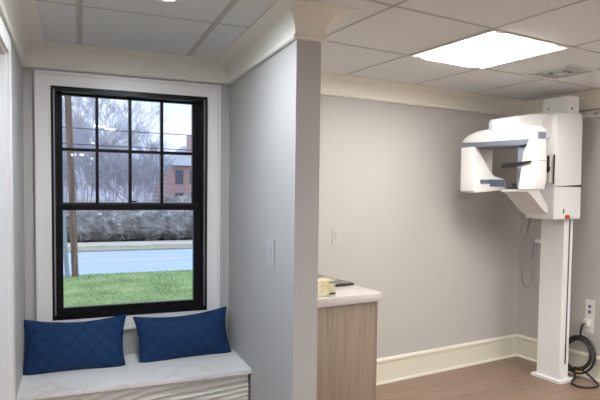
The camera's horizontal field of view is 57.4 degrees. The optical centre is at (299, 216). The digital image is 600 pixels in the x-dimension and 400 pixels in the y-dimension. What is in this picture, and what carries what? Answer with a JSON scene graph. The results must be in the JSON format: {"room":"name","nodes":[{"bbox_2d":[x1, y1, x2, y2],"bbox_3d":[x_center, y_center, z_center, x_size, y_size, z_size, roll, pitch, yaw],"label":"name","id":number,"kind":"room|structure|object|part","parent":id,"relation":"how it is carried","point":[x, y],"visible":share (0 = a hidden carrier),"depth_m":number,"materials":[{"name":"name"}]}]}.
{"room":"dental clinic","nodes":[
{"label":"dental clinic","id":0,"kind":"room"},
{"bbox_2d":[11,43,25,399],"bbox_3d":[1.372,0.560,-4.317,0.150,2.321,16.125,0,3,-22],"label":"wall","id":1,"kind":"structure","parent":0,"point":[17,78],"depth_m":2.86,"materials":[{"name":"grey paint"}]},
{"bbox_2d":[0,16,15,399],"bbox_3d":[-1.009,0.340,1.547,0.178,2.151,1.934,0,3,-22],"label":"trim","id":2,"kind":"structure","parent":1,"relation":"attached to","point":[7,306],"depth_m":2.38,"materials":[{"name":"white paint"}]},
{"bbox_2d":[22,67,229,354],"bbox_3d":[-1.077,0.464,3.477,1.483,2.921,0.150,0,3,-22],"label":"wall","id":3,"kind":"structure","parent":0,"point":[130,337],"depth_m":3.20,"materials":[{"name":"grey paint"}]},
{"bbox_2d":[34,69,220,329],"bbox_3d":[-1.025,-0.073,3.374,1.086,1.540,0.028,0,3,-22],"label":"trim","id":4,"kind":"structure","parent":3,"relation":"attached to","point":[43,79],"depth_m":3.27,"materials":[{"name":"white paint"}]},
{"bbox_2d":[50,85,206,320],"bbox_3d":[-1.053,-0.079,3.439,0.917,1.377,0.145,0,3,-22],"label":"window","id":5,"kind":"structure","parent":3,"relation":"in","point":[198,153],"depth_m":3.42,"materials":[{"name":"black"}]},
{"bbox_3d":[-1.061,-0.394,3.452,0.855,0.697,0.035,0,3,-22],"label":"sash","id":6,"kind":"part","parent":5,"relation":"part of","materials":[{"name":"black"}]},
{"bbox_3d":[-1.049,0.252,3.435,0.855,0.661,0.037,0,3,-22],"label":"sash","id":7,"kind":"part","parent":5,"relation":"part of","materials":[{"name":"black wood"}]},
{"bbox_2d":[63,270,191,306],"bbox_3d":[3.663,1.529,10.933,75.000,0.055,9.975,0,3,-22],"label":"lawn","id":8,"kind":"structure","parent":0,"point":[173,288],"depth_m":11.07,"materials":[{"name":"green plant"}]},
{"bbox_2d":[63,173,69,278],"bbox_3d":[-5.183,0.072,12.054,0.224,2.805,0.099,0,3,-22],"label":"guard","id":9,"kind":"object","parent":8,"relation":"on","point":[65,247],"visible":0.4,"depth_m":12.05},
{"bbox_2d":[65,96,78,276],"bbox_3d":[-5.282,-3.038,12.141,2.200,9.204,0.215,0,3,-22],"label":"utility pole","id":10,"kind":"object","parent":8,"relation":"on","point":[68,103],"visible":0.49,"depth_m":12.30,"materials":[{"name":"brown wood"}]},
{"bbox_2d":[228,40,320,399],"bbox_3d":[-0.193,0.191,3.103,0.122,2.321,1.180,0,3,-22],"label":"wall partition","id":11,"kind":"structure","parent":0,"point":[274,117],"depth_m":2.75,"materials":[{"name":"grey paint"}]},
{"bbox_2d":[266,239,274,266],"bbox_3d":[-0.155,0.187,2.835,0.010,0.136,0.120,0,3,-22],"label":"light switch","id":12,"kind":"object","parent":11,"relation":"attached to","point":[270,244],"visible":1,"depth_m":2.82,"materials":[{"name":"white plastic"}]},
{"bbox_2d":[0,0,599,116],"bbox_3d":[4.269,-0.563,-2.997,6.227,0.136,16.494,0,3,-22],"label":"trim","id":13,"kind":"structure","parent":11,"relation":"attached to","point":[285,22],"depth_m":3.26,"materials":[{"name":"white paint"}]},
{"bbox_2d":[35,0,599,99],"bbox_3d":[4.593,-0.673,-2.814,11.600,0.084,17.200,0,3,-22],"label":"ceiling","id":14,"kind":"structure","parent":0,"point":[377,40],"depth_m":2.81,"materials":[{"name":"tile"}]},
{"bbox_2d":[410,30,569,68],"bbox_3d":[1.082,-0.951,3.169,0.623,0.014,0.623,-1,3,-30],"label":"recessed light","id":15,"kind":"object","parent":14,"relation":"in","point":[491,48],"visible":1,"depth_m":3.11,"materials":[{"name":"white plastic"}]},
{"bbox_2d":[520,63,599,79],"bbox_3d":[1.754,-0.968,3.689,0.360,0.014,0.360,-1,3,-30],"label":"ceiling vent","id":16,"kind":"object","parent":14,"relation":"in","point":[568,70],"visible":1,"depth_m":3.66,"materials":[{"name":"white metal"}]},
{"bbox_2d":[318,95,519,358],"bbox_3d":[0.857,0.140,4.456,2.891,2.321,0.154,-1,3,-30],"label":"wall","id":17,"kind":"structure","parent":0,"point":[443,259],"depth_m":4.41,"materials":[{"name":"grey paint"}]},
{"bbox_2d":[332,228,341,244],"bbox_3d":[0.271,0.144,4.023,0.080,0.124,0.010,-1,3,-30],"label":"light switch","id":18,"kind":"object","parent":17,"relation":"attached to","point":[336,232],"visible":1,"depth_m":4.02,"materials":[{"name":"white plastic"}]},
{"bbox_2d":[376,356,599,399],"bbox_3d":[4.565,1.708,-2.701,11.600,0.050,17.200,0,3,-22],"label":"floor","id":19,"kind":"structure","parent":0,"point":[511,378],"depth_m":4.26,"materials":[{"name":"brown wood"}]},
{"bbox_2d":[17,347,251,399],"bbox_3d":[-0.943,1.106,3.195,1.212,0.468,0.535,0,3,-22],"label":"window seat","id":20,"kind":"object","parent":19,"relation":"on","point":[224,376],"visible":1,"depth_m":3.04,"materials":[{"name":"white stone"}]},
{"bbox_2d":[23,314,126,374],"bbox_3d":[-1.292,0.745,3.157,0.564,0.319,0.197,0,3,-19],"label":"throw pillow","id":21,"kind":"object","parent":20,"relation":"on","point":[50,346],"visible":0.96,"depth_m":3.10,"materials":[{"name":"blue fabric"}]},
{"bbox_3d":[-0.858,1.130,2.972,1.198,0.440,0.025,0,3,-22],"label":"wave panel","id":22,"kind":"part","parent":20,"relation":"part of","materials":[{"name":"beige wood"}]},
{"bbox_2d":[133,306,231,362],"bbox_3d":[-0.725,0.747,3.421,0.600,0.315,0.188,-1,3,-26],"label":"throw pillow","id":23,"kind":"object","parent":20,"relation":"on","point":[204,333],"visible":0.93,"depth_m":3.35,"materials":[{"name":"blue fabric"}]},
{"bbox_2d":[316,301,377,399],"bbox_3d":[0.036,0.913,3.471,0.616,0.851,0.742,-1,3,-30],"label":"base cabinet","id":24,"kind":"object","parent":19,"relation":"on","point":[346,334],"visible":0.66,"depth_m":3.17,"materials":[{"name":"beige wood"}]},
{"bbox_2d":[318,285,382,307],"bbox_3d":[0.021,0.462,3.444,0.636,0.050,0.788,-1,3,-30],"label":"countertop","id":25,"kind":"structure","parent":24,"relation":"on","point":[352,294],"depth_m":3.19,"materials":[{"name":"stone"}]},
{"bbox_2d":[318,278,334,296],"bbox_3d":[0.102,0.403,3.132,0.175,0.097,0.120,-1,3,-30],"label":"tissue box","id":26,"kind":"object","parent":25,"relation":"on","point":[325,286],"visible":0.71,"depth_m":3.11,"materials":[{"name":"yellow cardboard"}]},
{"bbox_2d":[318,275,353,286],"bbox_3d":[0.132,0.418,3.636,0.200,0.019,0.470,-1,3,-34],"label":"tray","id":27,"kind":"object","parent":25,"relation":"on","point":[338,283],"visible":0.31,"depth_m":3.49,"materials":[{"name":"black plastic"}]},
{"bbox_3d":[0.266,1.102,3.613,0.019,0.265,0.733,-1,3,-30],"label":"drawer","id":28,"kind":"part","parent":24,"relation":"part of","materials":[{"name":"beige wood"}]},
{"bbox_3d":[0.269,0.832,3.601,0.019,0.265,0.733,-1,3,-30],"label":"drawer","id":29,"kind":"part","parent":24,"relation":"part of","materials":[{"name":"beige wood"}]},
{"bbox_3d":[0.272,0.593,3.589,0.019,0.205,0.733,-1,3,-30],"label":"drawer","id":30,"kind":"part","parent":24,"relation":"part of","materials":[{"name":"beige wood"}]},
{"bbox_2d":[460,95,585,384],"bbox_3d":[1.849,0.191,4.246,1.084,2.262,0.703,-1,3,-30],"label":"scanner","id":31,"kind":"object","parent":19,"relation":"on","point":[548,186],"visible":1,"depth_m":4.22,"materials":[{"name":"white plastic"}]},
{"bbox_3d":[1.402,-0.422,4.314,0.250,0.230,0.062,-1,3,-30],"label":"recessed panel","id":32,"kind":"part","parent":31,"relation":"part of","materials":[{"name":"white plastic"}]},
{"bbox_3d":[1.661,-0.685,4.136,0.572,0.206,0.240,-1,3,-30],"label":"overhead arm","id":33,"kind":"part","parent":31,"relation":"part of","materials":[{"name":"white plastic"}]},
{"bbox_3d":[1.887,0.289,4.494,0.135,0.589,0.056,-1,3,-30],"label":"hand switch cord","id":34,"kind":"part","parent":31,"relation":"part of","materials":[{"name":"grey plastic"}]},
{"bbox_3d":[1.796,-0.097,4.245,0.445,0.234,0.224,-1,3,-30],"label":"chin arm","id":35,"kind":"part","parent":31,"relation":"part of","materials":[{"name":"white plastic"}]},
{"bbox_2d":[532,238,535,257],"bbox_3d":[1.933,0.260,4.527,0.026,0.161,0.033,-1,3,-30],"label":"switch","id":36,"kind":"object","parent":31,"relation":"attached to","point":[534,239],"depth_m":4.52,"materials":[{"name":"grey plastic"}]},
{"bbox_3d":[2.062,1.304,4.478,0.190,0.022,0.265,-1,3,-30],"label":"plate","id":37,"kind":"part","parent":31,"relation":"part of","materials":[{"name":"white metal"}]},
{"bbox_2d":[568,319,598,388],"bbox_3d":[2.238,1.077,4.408,0.245,0.483,0.393,0,3,-10],"label":"power cord","id":38,"kind":"object","parent":19,"relation":"on","point":[586,322],"visible":0.77,"depth_m":4.40,"materials":[{"name":"black rubber"}]},
{"bbox_2d":[516,108,599,356],"bbox_3d":[6.277,0.518,-2.189,0.150,2.321,17.093,-1,3,-30],"label":"wall","id":39,"kind":"structure","parent":0,"point":[585,268],"depth_m":4.51,"materials":[{"name":"grey paint"}]},
{"bbox_2d":[376,334,599,385],"bbox_3d":[4.731,1.577,-2.534,2.902,0.201,15.943,-1,3,-30],"label":"baseboard","id":40,"kind":"structure","parent":39,"relation":"attached to","point":[390,369],"depth_m":4.60,"materials":[{"name":"beige paint"}]},
{"bbox_2d":[585,299,594,333],"bbox_3d":[2.358,0.808,4.455,0.010,0.271,0.078,-1,3,-30],"label":"wall outlet","id":41,"kind":"object","parent":39,"relation":"attached to","point":[590,304],"visible":1,"depth_m":4.45,"materials":[{"name":"white plastic"}]},
{"bbox_2d":[583,110,599,117],"bbox_3d":[2.675,-0.796,3.848,0.027,0.048,1.660,-1,3,-30],"label":"wall rail","id":42,"kind":"object","parent":39,"relation":"attached to","point":[596,113],"visible":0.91,"depth_m":4.40,"materials":[{"name":"silver metal"}]},
{"label":"outside","id":43,"kind":"structure","parent":0,"visible":0},
{"bbox_2d":[65,202,192,242],"bbox_3d":[-6.193,-1.292,68.318,140.000,0.227,88.800,0,3,-22],"label":"woodland","id":44,"kind":"object","parent":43,"point":[65,202],"visible":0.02,"depth_m":21.79,"materials":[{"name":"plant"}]},
{"bbox_2d":[63,110,90,202],"bbox_3d":[-19.415,-4.841,47.269,3.077,9.196,4.958,0,3,-7],"label":"bare tree","id":45,"kind":"object","parent":44,"relation":"on","point":[76,110],"visible":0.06,"depth_m":47.01,"materials":[{"name":"grey plant"}]},
{"bbox_2d":[63,144,90,202],"bbox_3d":[-23.502,-4.925,56.505,2.707,8.360,4.447,3,3,38],"label":"bare tree","id":46,"kind":"object","parent":44,"relation":"on","point":[76,187],"visible":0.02,"depth_m":56.29,"materials":[{"name":"grey plant"}]},
{"bbox_2d":[63,163,92,192],"bbox_3d":[-21.971,-4.636,54.690,4.240,7.972,2.581,-1,3,-29],"label":"bare tree","id":47,"kind":"object","parent":44,"relation":"on","point":[64,163],"visible":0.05,"depth_m":54.29,"materials":[{"name":"grey plant"}]},
{"bbox_2d":[82,120,95,191],"bbox_3d":[-20.810,-5.146,54.067,2.957,9.132,4.857,1,3,-3],"label":"bare tree","id":48,"kind":"object","parent":44,"relation":"on","point":[83,120],"visible":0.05,"depth_m":53.21,"materials":[{"name":"grey plant"}]},
{"bbox_2d":[74,122,104,202],"bbox_3d":[-27.017,-7.087,69.187,3.365,11.542,5.728,2,3,23],"label":"bare tree","id":49,"kind":"object","parent":44,"relation":"on","point":[82,122],"visible":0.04,"depth_m":69.34,"materials":[{"name":"grey plant"}]},
{"bbox_2d":[75,120,105,201],"bbox_3d":[-17.907,-4.590,47.517,3.119,8.703,4.350,1,3,10],"label":"bare tree","id":50,"kind":"object","parent":44,"relation":"on","point":[87,180],"visible":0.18,"depth_m":46.76,"materials":[{"name":"grey plant"}]},
{"bbox_2d":[65,197,125,242],"bbox_3d":[-8.013,0.166,20.469,3.402,1.771,2.666,2,3,31],"label":"shrub","id":51,"kind":"object","parent":44,"relation":"on","point":[87,223],"visible":0.6,"depth_m":19.94,"materials":[{"name":"grey plant"}]},
{"bbox_2d":[85,124,108,202],"bbox_3d":[-17.128,-4.115,46.634,2.608,7.794,4.202,1,3,-4],"label":"bare tree","id":52,"kind":"object","parent":44,"relation":"on","point":[103,124],"visible":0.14,"depth_m":46.46,"materials":[{"name":"grey plant"}]},
{"bbox_2d":[62,96,143,202],"bbox_3d":[-13.879,-4.389,36.323,7.590,9.490,5.442,0,3,-6],"label":"bare tree","id":53,"kind":"object","parent":44,"relation":"on","point":[82,182],"visible":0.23,"depth_m":35.95,"materials":[{"name":"grey plant"}]},
{"bbox_2d":[100,141,115,202],"bbox_3d":[-24.875,-5.949,70.972,3.498,9.060,3.448,-2,4,-43],"label":"bare tree","id":54,"kind":"object","parent":44,"relation":"on","point":[104,141],"visible":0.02,"depth_m":71.09,"materials":[{"name":"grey plant"}]},
{"bbox_2d":[101,137,125,202],"bbox_3d":[-19.486,-4.987,57.827,4.500,8.459,2.739,1,3,12],"label":"bare tree","id":55,"kind":"object","parent":44,"relation":"on","point":[109,137],"visible":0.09,"depth_m":57.34,"materials":[{"name":"grey plant"}]},
{"bbox_2d":[62,96,169,202],"bbox_3d":[-11.359,-3.745,32.174,6.817,8.585,4.005,-1,3,-33],"label":"bare tree","id":56,"kind":"object","parent":44,"relation":"on","point":[113,109],"visible":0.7,"depth_m":32.17,"materials":[{"name":"grey plant"}]},
{"bbox_2d":[74,125,164,201],"bbox_3d":[-9.421,-2.099,29.120,4.673,5.491,2.845,-1,3,-38],"label":"bare tree","id":57,"kind":"object","parent":44,"relation":"on","point":[122,171],"visible":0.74,"depth_m":28.64,"materials":[{"name":"grey plant"}]},
{"bbox_2d":[113,173,133,201],"bbox_3d":[-21.703,-4.054,67.490,2.921,5.492,1.778,0,3,-12],"label":"bare tree","id":58,"kind":"object","parent":44,"relation":"on","point":[113,173],"visible":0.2,"depth_m":67.25,"materials":[{"name":"grey plant"}]},
{"bbox_2d":[106,121,142,202],"bbox_3d":[-14.864,-4.191,45.505,2.917,8.139,4.068,1,3,13],"label":"bare tree","id":59,"kind":"object","parent":44,"relation":"on","point":[119,121],"visible":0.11,"depth_m":45.87,"materials":[{"name":"grey plant"}]},
{"bbox_2d":[95,210,164,240],"bbox_3d":[-6.915,0.267,20.936,3.458,1.349,2.497,-1,3,-24],"label":"shrub","id":60,"kind":"object","parent":44,"relation":"on","point":[107,230],"visible":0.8,"depth_m":20.42,"materials":[{"name":"grey plant"}]},
{"bbox_2d":[132,155,148,202],"bbox_3d":[-16.360,-3.607,56.012,1.885,5.821,3.096,2,3,33],"label":"bare tree","id":61,"kind":"object","parent":44,"relation":"on","point":[136,193],"visible":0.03,"depth_m":56.18,"materials":[{"name":"grey plant"}]},
{"bbox_2d":[133,154,152,202],"bbox_3d":[-13.129,-3.001,45.697,2.155,5.663,2.186,2,3,33],"label":"bare tree","id":62,"kind":"object","parent":44,"relation":"on","point":[145,199],"visible":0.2,"depth_m":45.74,"materials":[{"name":"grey plant"}]},
{"bbox_2d":[123,125,175,202],"bbox_3d":[-10.069,-2.954,36.097,4.072,6.592,4.014,0,3,-14],"label":"bare tree","id":63,"kind":"object","parent":44,"relation":"on","point":[156,161],"visible":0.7,"depth_m":35.73,"materials":[{"name":"grey plant"}]},
{"bbox_2d":[108,200,192,240],"bbox_3d":[-6.050,0.180,21.375,3.108,1.646,2.724,-2,4,-41],"label":"shrub","id":64,"kind":"object","parent":44,"relation":"on","point":[151,223],"visible":0.74,"depth_m":20.77,"materials":[{"name":"grey plant"}]},
{"bbox_2d":[137,190,190,202],"bbox_3d":[-4.637,-0.174,23.153,4.676,2.085,3.377,0,3,-5],"label":"shrub","id":65,"kind":"object","parent":44,"relation":"on","point":[186,198],"visible":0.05,"depth_m":22.74,"materials":[{"name":"grey plant"}]},
{"bbox_2d":[153,135,190,202],"bbox_3d":[-7.314,-3.482,46.563,9.600,6.400,8.600,0,3,-22],"label":"brick house","id":66,"kind":"structure","parent":44,"relation":"on","point":[179,178],"depth_m":41.70,"materials":[{"name":"red brick"}]},
{"bbox_2d":[159,200,192,240],"bbox_3d":[-4.805,0.156,21.778,3.488,1.741,2.733,2,3,30],"label":"shrub","id":67,"kind":"object","parent":44,"relation":"on","point":[178,229],"visible":0.59,"depth_m":21.19,"materials":[{"name":"grey plant"}]},
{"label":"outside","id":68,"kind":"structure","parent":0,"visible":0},
{"bbox_2d":[63,143,186,149],"bbox_3d":[-6.771,-2.695,19.262,26.001,0.516,0.026,0,3,-22],"label":"overhead cable","id":69,"kind":"object","parent":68,"point":[63,143],"visible":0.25,"depth_m":19.59,"materials":[{"name":"black plastic"}]},
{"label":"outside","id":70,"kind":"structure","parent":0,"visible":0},
{"bbox_2d":[62,127,190,135],"bbox_3d":[-6.765,-3.214,19.237,26.001,0.476,0.026,0,3,-22],"label":"overhead cable","id":71,"kind":"object","parent":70,"point":[62,127],"visible":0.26,"depth_m":19.52,"materials":[{"name":"black plastic"}]},
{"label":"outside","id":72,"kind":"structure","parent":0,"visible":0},
{"bbox_2d":[64,158,151,201],"bbox_3d":[-13.518,-7.288,99.505,170.000,8.871,25.000,0,3,-22],"label":"hill","id":73,"kind":"structure","parent":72,"point":[79,196],"depth_m":83.70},
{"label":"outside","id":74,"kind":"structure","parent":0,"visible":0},
{"bbox_2d":[63,249,192,274],"bbox_3d":[3.168,1.265,18.784,100.000,0.180,5.050,0,3,-22],"label":"road","id":75,"kind":"structure","parent":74,"point":[167,264],"depth_m":15.22,"materials":[{"name":"asphalt"}]},
{"bbox_2d":[63,257,191,262],"bbox_3d":[3.175,1.178,18.766,100.000,0.016,0.220,0,3,-22],"label":"ground centre line","id":76,"kind":"structure","parent":75,"relation":"on","point":[190,257],"depth_m":15.46,"materials":[{"name":"paint"}]},
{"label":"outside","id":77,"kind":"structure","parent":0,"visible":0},
{"bbox_2d":[67,240,192,246],"bbox_3d":[1.521,1.020,22.830,100.000,0.250,1.400,0,3,-22],"label":"sidewalk","id":78,"kind":"structure","parent":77,"point":[167,242],"depth_m":19.67,"materials":[{"name":"concrete"}]},
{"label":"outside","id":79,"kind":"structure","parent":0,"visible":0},
{"bbox_2d":[68,244,192,252],"bbox_3d":[2.010,1.093,21.628,100.000,0.230,1.200,0,3,-22],"label":"verge","id":80,"kind":"structure","parent":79,"point":[173,246],"depth_m":18.33,"materials":[{"name":"beige concrete"}]}
]}

